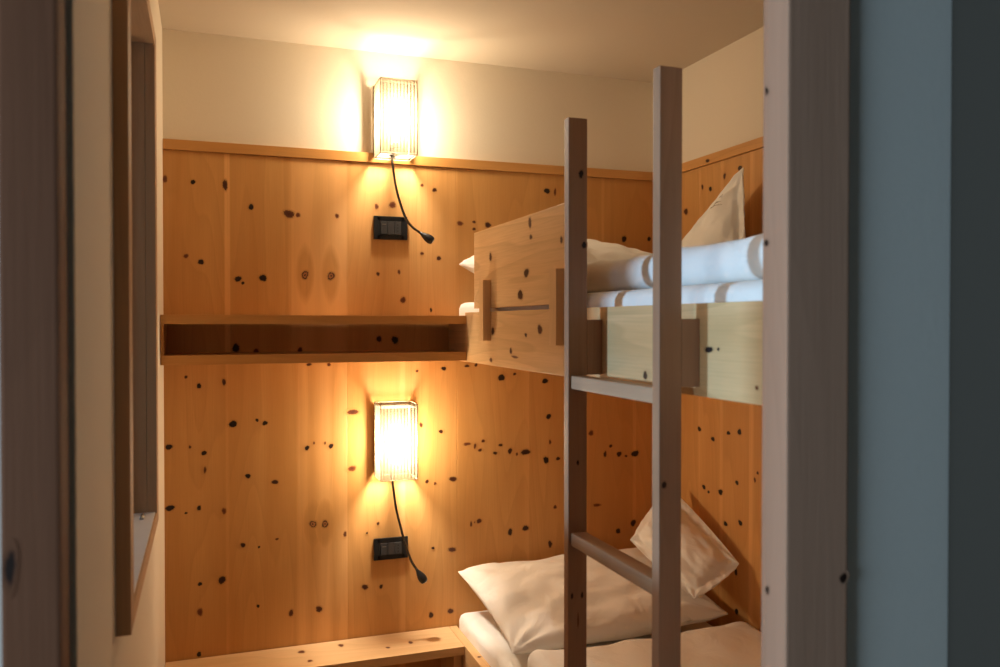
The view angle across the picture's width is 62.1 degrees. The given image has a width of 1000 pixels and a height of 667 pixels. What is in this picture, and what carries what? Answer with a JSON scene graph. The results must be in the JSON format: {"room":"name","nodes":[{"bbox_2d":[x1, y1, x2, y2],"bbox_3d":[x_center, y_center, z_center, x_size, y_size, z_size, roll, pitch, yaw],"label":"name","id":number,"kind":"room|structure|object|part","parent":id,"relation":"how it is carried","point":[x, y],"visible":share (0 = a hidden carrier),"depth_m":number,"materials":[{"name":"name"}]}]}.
{"room":"bunk bedroom","nodes":[
{"label":"bunk bedroom","id":0,"kind":"room"},
{"bbox_2d":[66,0,164,666],"bbox_3d":[-0.809,0.295,1.628,0.200,2.408,1.822,0,1,-20],"label":"wall","id":1,"kind":"structure","parent":0,"point":[94,642],"depth_m":0.95,"materials":[{"name":"beige paint"}]},
{"bbox_2d":[112,0,158,636],"bbox_3d":[-0.735,-0.112,1.445,0.220,1.053,0.718,0,1,-20],"label":"window","id":2,"kind":"structure","parent":1,"relation":"in","point":[133,33],"depth_m":1.59,"materials":[{"name":"brown wood"}]},
{"bbox_3d":[-0.733,0.385,1.447,0.212,0.002,0.607,0,1,-20],"label":"sill","id":3,"kind":"part","parent":2,"relation":"part of","materials":[{"name":"stone"}]},
{"bbox_3d":[-0.733,0.401,1.447,0.220,0.028,0.608,0,1,-20],"label":"sill","id":4,"kind":"part","parent":2,"relation":"part of","materials":[{"name":"brown wood"}]},
{"bbox_2d":[162,29,652,666],"bbox_3d":[-0.295,0.280,2.849,2.150,2.408,0.161,0,1,-20],"label":"wall","id":5,"kind":"structure","parent":0,"point":[275,505],"depth_m":2.70,"materials":[{"name":"beige paint"}]},
{"bbox_2d":[160,315,465,364],"bbox_3d":[-0.559,0.015,2.554,0.890,0.141,0.206,0,1,-20],"label":"wall shelf","id":6,"kind":"object","parent":5,"relation":"attached to","point":[405,355],"visible":1,"depth_m":2.46,"materials":[{"name":"brown wood"}]},
{"bbox_3d":[-0.975,0.017,2.406,0.008,0.088,0.206,0,1,-20],"label":"panel","id":7,"kind":"part","parent":6,"relation":"part of","materials":[{"name":"brown wood"}]},
{"bbox_3d":[-0.559,-0.042,2.553,0.890,0.026,0.206,0,1,-20],"label":"shelf","id":8,"kind":"part","parent":6,"relation":"part of","materials":[{"name":"brown wood"}]},
{"bbox_3d":[-0.559,0.072,2.554,0.890,0.027,0.206,0,1,-20],"label":"shelf","id":9,"kind":"part","parent":6,"relation":"part of","materials":[{"name":"brown wood"}]},
{"bbox_2d":[373,216,406,239],"bbox_3d":[-0.359,-0.346,2.726,0.112,0.076,0.013,0,1,-20],"label":"wall socket","id":10,"kind":"object","parent":5,"relation":"attached to","point":[384,227],"visible":0.95,"depth_m":2.72,"materials":[{"name":"black plastic"}]},
{"bbox_2d":[373,536,407,560],"bbox_3d":[-0.360,0.709,2.739,0.114,0.071,0.013,0,1,-20],"label":"wall socket","id":11,"kind":"object","parent":5,"relation":"attached to","point":[389,547],"visible":0.98,"depth_m":2.73,"materials":[{"name":"black plastic"}]},
{"bbox_2d":[374,401,427,583],"bbox_3d":[-0.320,0.517,2.691,0.160,0.588,0.125,0,1,-20],"label":"wall lamp","id":12,"kind":"object","parent":5,"relation":"attached to","point":[395,422],"visible":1,"depth_m":2.63,"materials":[{"name":"glass"}]},
{"bbox_3d":[-0.336,0.344,2.676,0.121,0.240,0.111,0,1,-20],"label":"lamp shade","id":13,"kind":"part","parent":12,"relation":"part of","materials":[{"name":"glass"}]},
{"bbox_3d":[-0.336,0.344,2.676,0.121,0.242,0.111,0,1,-20],"label":"shade frame","id":14,"kind":"part","parent":12,"relation":"part of","materials":[{"name":"gold metal"}]},
{"bbox_2d":[373,77,434,243],"bbox_3d":[-0.309,-0.546,2.682,0.184,0.513,0.125,0,1,-20],"label":"wall lamp","id":15,"kind":"object","parent":5,"relation":"attached to","point":[395,101],"visible":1,"depth_m":2.62,"materials":[{"name":"fabric"}]},
{"bbox_3d":[-0.336,-0.684,2.663,0.121,0.234,0.111,0,1,-20],"label":"lamp shade","id":16,"kind":"part","parent":15,"relation":"part of","materials":[{"name":"fabric"}]},
{"bbox_3d":[-0.336,-0.684,2.663,0.121,0.236,0.111,0,1,-20],"label":"shade frame","id":17,"kind":"part","parent":15,"relation":"part of","materials":[{"name":"gold metal"}]},
{"bbox_2d":[163,138,652,180],"bbox_3d":[-0.226,-0.574,2.780,1.675,0.031,0.019,0,1,-20],"label":"trim","id":18,"kind":"structure","parent":5,"relation":"attached to","point":[168,144],"depth_m":2.71,"materials":[{"name":"brown wood"}]},
{"bbox_2d":[158,0,763,82],"bbox_3d":[0.010,-0.953,1.976,2.150,0.080,2.060,0,1,-20],"label":"ceiling","id":19,"kind":"structure","parent":0,"point":[617,39],"depth_m":2.49,"materials":[{"name":"paint"}]},
{"bbox_2d":[0,0,951,666],"bbox_3d":[-0.400,0.306,0.770,3.740,2.408,0.088,0,1,-20],"label":"wall","id":20,"kind":"structure","parent":0,"point":[900,143],"depth_m":1.04,"materials":[{"name":"paint"}]},
{"bbox_2d":[0,0,849,666],"bbox_3d":[-0.014,0.439,0.896,0.898,2.140,0.089,0,1,-20],"label":"door frame","id":21,"kind":"structure","parent":20,"relation":"in","point":[806,81],"depth_m":0.97,"materials":[{"name":"brown wood"}]},
{"bbox_3d":[-0.408,0.481,0.734,0.046,2.060,0.045,0,1,-20],"label":"post","id":22,"kind":"part","parent":21,"relation":"part of","materials":[{"name":"brown wood"}]},
{"bbox_3d":[0.363,0.477,1.031,0.092,2.060,0.088,0,1,-20],"label":"post","id":23,"kind":"part","parent":21,"relation":"part of","materials":[{"name":"brown wood"}]},
{"bbox_2d":[681,26,763,631],"bbox_3d":[0.966,0.288,2.211,0.160,2.408,1.912,0,1,-20],"label":"wall","id":24,"kind":"structure","parent":0,"point":[722,92],"depth_m":2.65,"materials":[{"name":"beige paint"}]},
{"bbox_2d":[448,203,762,404],"bbox_3d":[0.488,-0.102,2.083,0.816,0.396,1.792,0,1,-20],"label":"bunk bed","id":25,"kind":"object","parent":24,"relation":"attached to","point":[519,262],"visible":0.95,"depth_m":1.94,"materials":[{"name":"brown wood"}]},
{"bbox_2d":[459,280,762,315],"bbox_3d":[0.510,-0.016,2.094,0.758,0.159,1.776,0,1,-20],"label":"mattress","id":26,"kind":"object","parent":25,"relation":"on","point":[752,290],"visible":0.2,"depth_m":1.48,"materials":[{"name":"white fabric"}]},
{"bbox_2d":[459,239,651,272],"bbox_3d":[0.229,-0.213,2.645,0.593,0.197,0.515,0,1,-20],"label":"pillow","id":27,"kind":"object","parent":26,"relation":"on","point":[597,250],"visible":0.13,"depth_m":2.53,"materials":[{"name":"white fabric"}]},
{"bbox_2d":[587,233,762,292],"bbox_3d":[0.657,-0.143,1.750,0.704,0.098,1.004,0,1,-20],"label":"duvet","id":28,"kind":"object","parent":26,"relation":"on","point":[741,259],"visible":0.2,"depth_m":1.54,"materials":[{"name":"white fabric"}]},
{"bbox_2d":[682,167,745,246],"bbox_3d":[0.625,-0.312,2.556,0.115,0.361,0.436,0,1,-20],"label":"cushion","id":29,"kind":"object","parent":26,"relation":"on","point":[723,221],"visible":0.45,"depth_m":2.46,"materials":[{"name":"white fabric"}]},
{"bbox_2d":[682,136,762,172],"bbox_3d":[0.876,-0.567,2.217,0.017,0.031,1.795,0,1,-20],"label":"trim","id":30,"kind":"structure","parent":24,"relation":"attached to","point":[755,144],"depth_m":2.65,"materials":[{"name":"brown wood"}]},
{"bbox_2d":[947,0,999,666],"bbox_3d":[0.984,0.314,0.147,0.149,2.408,2.011,0,1,-20],"label":"wall","id":31,"kind":"structure","parent":0,"point":[973,634],"depth_m":1.03,"materials":[{"name":"grey paint"}]},
{"bbox_3d":[-0.268,1.525,0.773,3.998,0.030,4.000,0,1,-20],"label":"floor","id":32,"kind":"structure","parent":0,"visible":0},
{"bbox_2d":[165,627,464,666],"bbox_3d":[-0.563,1.241,2.579,0.890,0.492,0.186,0,1,-20],"label":"ledge","id":33,"kind":"object","parent":32,"relation":"on","point":[435,643],"visible":1,"depth_m":2.60,"materials":[{"name":"brown wood"}]},
{"bbox_3d":[-0.162,1.253,2.734,0.026,0.465,0.160,0,1,-20],"label":"support panel","id":34,"kind":"part","parent":33,"relation":"part of","materials":[{"name":"brown wood"}]},
{"bbox_2d":[449,626,490,666],"bbox_3d":[0.499,1.247,2.104,0.792,0.492,1.792,0,1,-20],"label":"bunk bed","id":35,"kind":"object","parent":32,"relation":"on","point":[472,657],"visible":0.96,"depth_m":2.61,"materials":[{"name":"brown wood"}]},
{"bbox_2d":[459,610,712,666],"bbox_3d":[0.510,1.048,2.108,0.760,0.191,1.777,0,1,-20],"label":"mattress","id":36,"kind":"object","parent":35,"relation":"on","point":[480,628],"visible":0.13,"depth_m":2.59,"materials":[{"name":"white fabric"}]},
{"bbox_2d":[458,548,727,653],"bbox_3d":[0.289,0.838,2.663,0.750,0.191,0.506,0,1,-20],"label":"pillow","id":37,"kind":"object","parent":36,"relation":"on","point":[525,599],"visible":0.68,"depth_m":2.53,"materials":[{"name":"white fabric"}]},
{"bbox_2d":[630,498,738,598],"bbox_3d":[0.581,0.663,2.648,0.195,0.269,0.351,0,1,-28],"label":"cushion","id":38,"kind":"object","parent":37,"relation":"on","point":[705,561],"visible":0.58,"depth_m":2.57,"materials":[{"name":"white fabric"}]},
{"bbox_2d":[528,621,760,666],"bbox_3d":[0.612,0.915,1.857,0.728,0.076,1.210,0,1,-20],"label":"duvet","id":39,"kind":"object","parent":36,"relation":"on","point":[735,644],"visible":0.73,"depth_m":2.30,"materials":[{"name":"white fabric"}]},
{"bbox_2d":[564,66,699,666],"bbox_3d":[0.231,0.531,1.553,0.076,1.938,0.387,0,1,-20],"label":"ladder","id":40,"kind":"object","parent":32,"relation":"on","point":[676,340],"visible":1,"depth_m":1.37,"materials":[{"name":"brown wood"}]},
{"bbox_3d":[0.156,0.529,1.713,0.042,1.938,0.022,0,1,-20],"label":"rail","id":41,"kind":"part","parent":40,"relation":"part of","materials":[{"name":"brown wood"}]},
{"bbox_3d":[0.276,0.534,1.375,0.042,1.938,0.023,0,1,-20],"label":"rail","id":42,"kind":"part","parent":40,"relation":"part of","materials":[{"name":"brown wood"}]}
]}

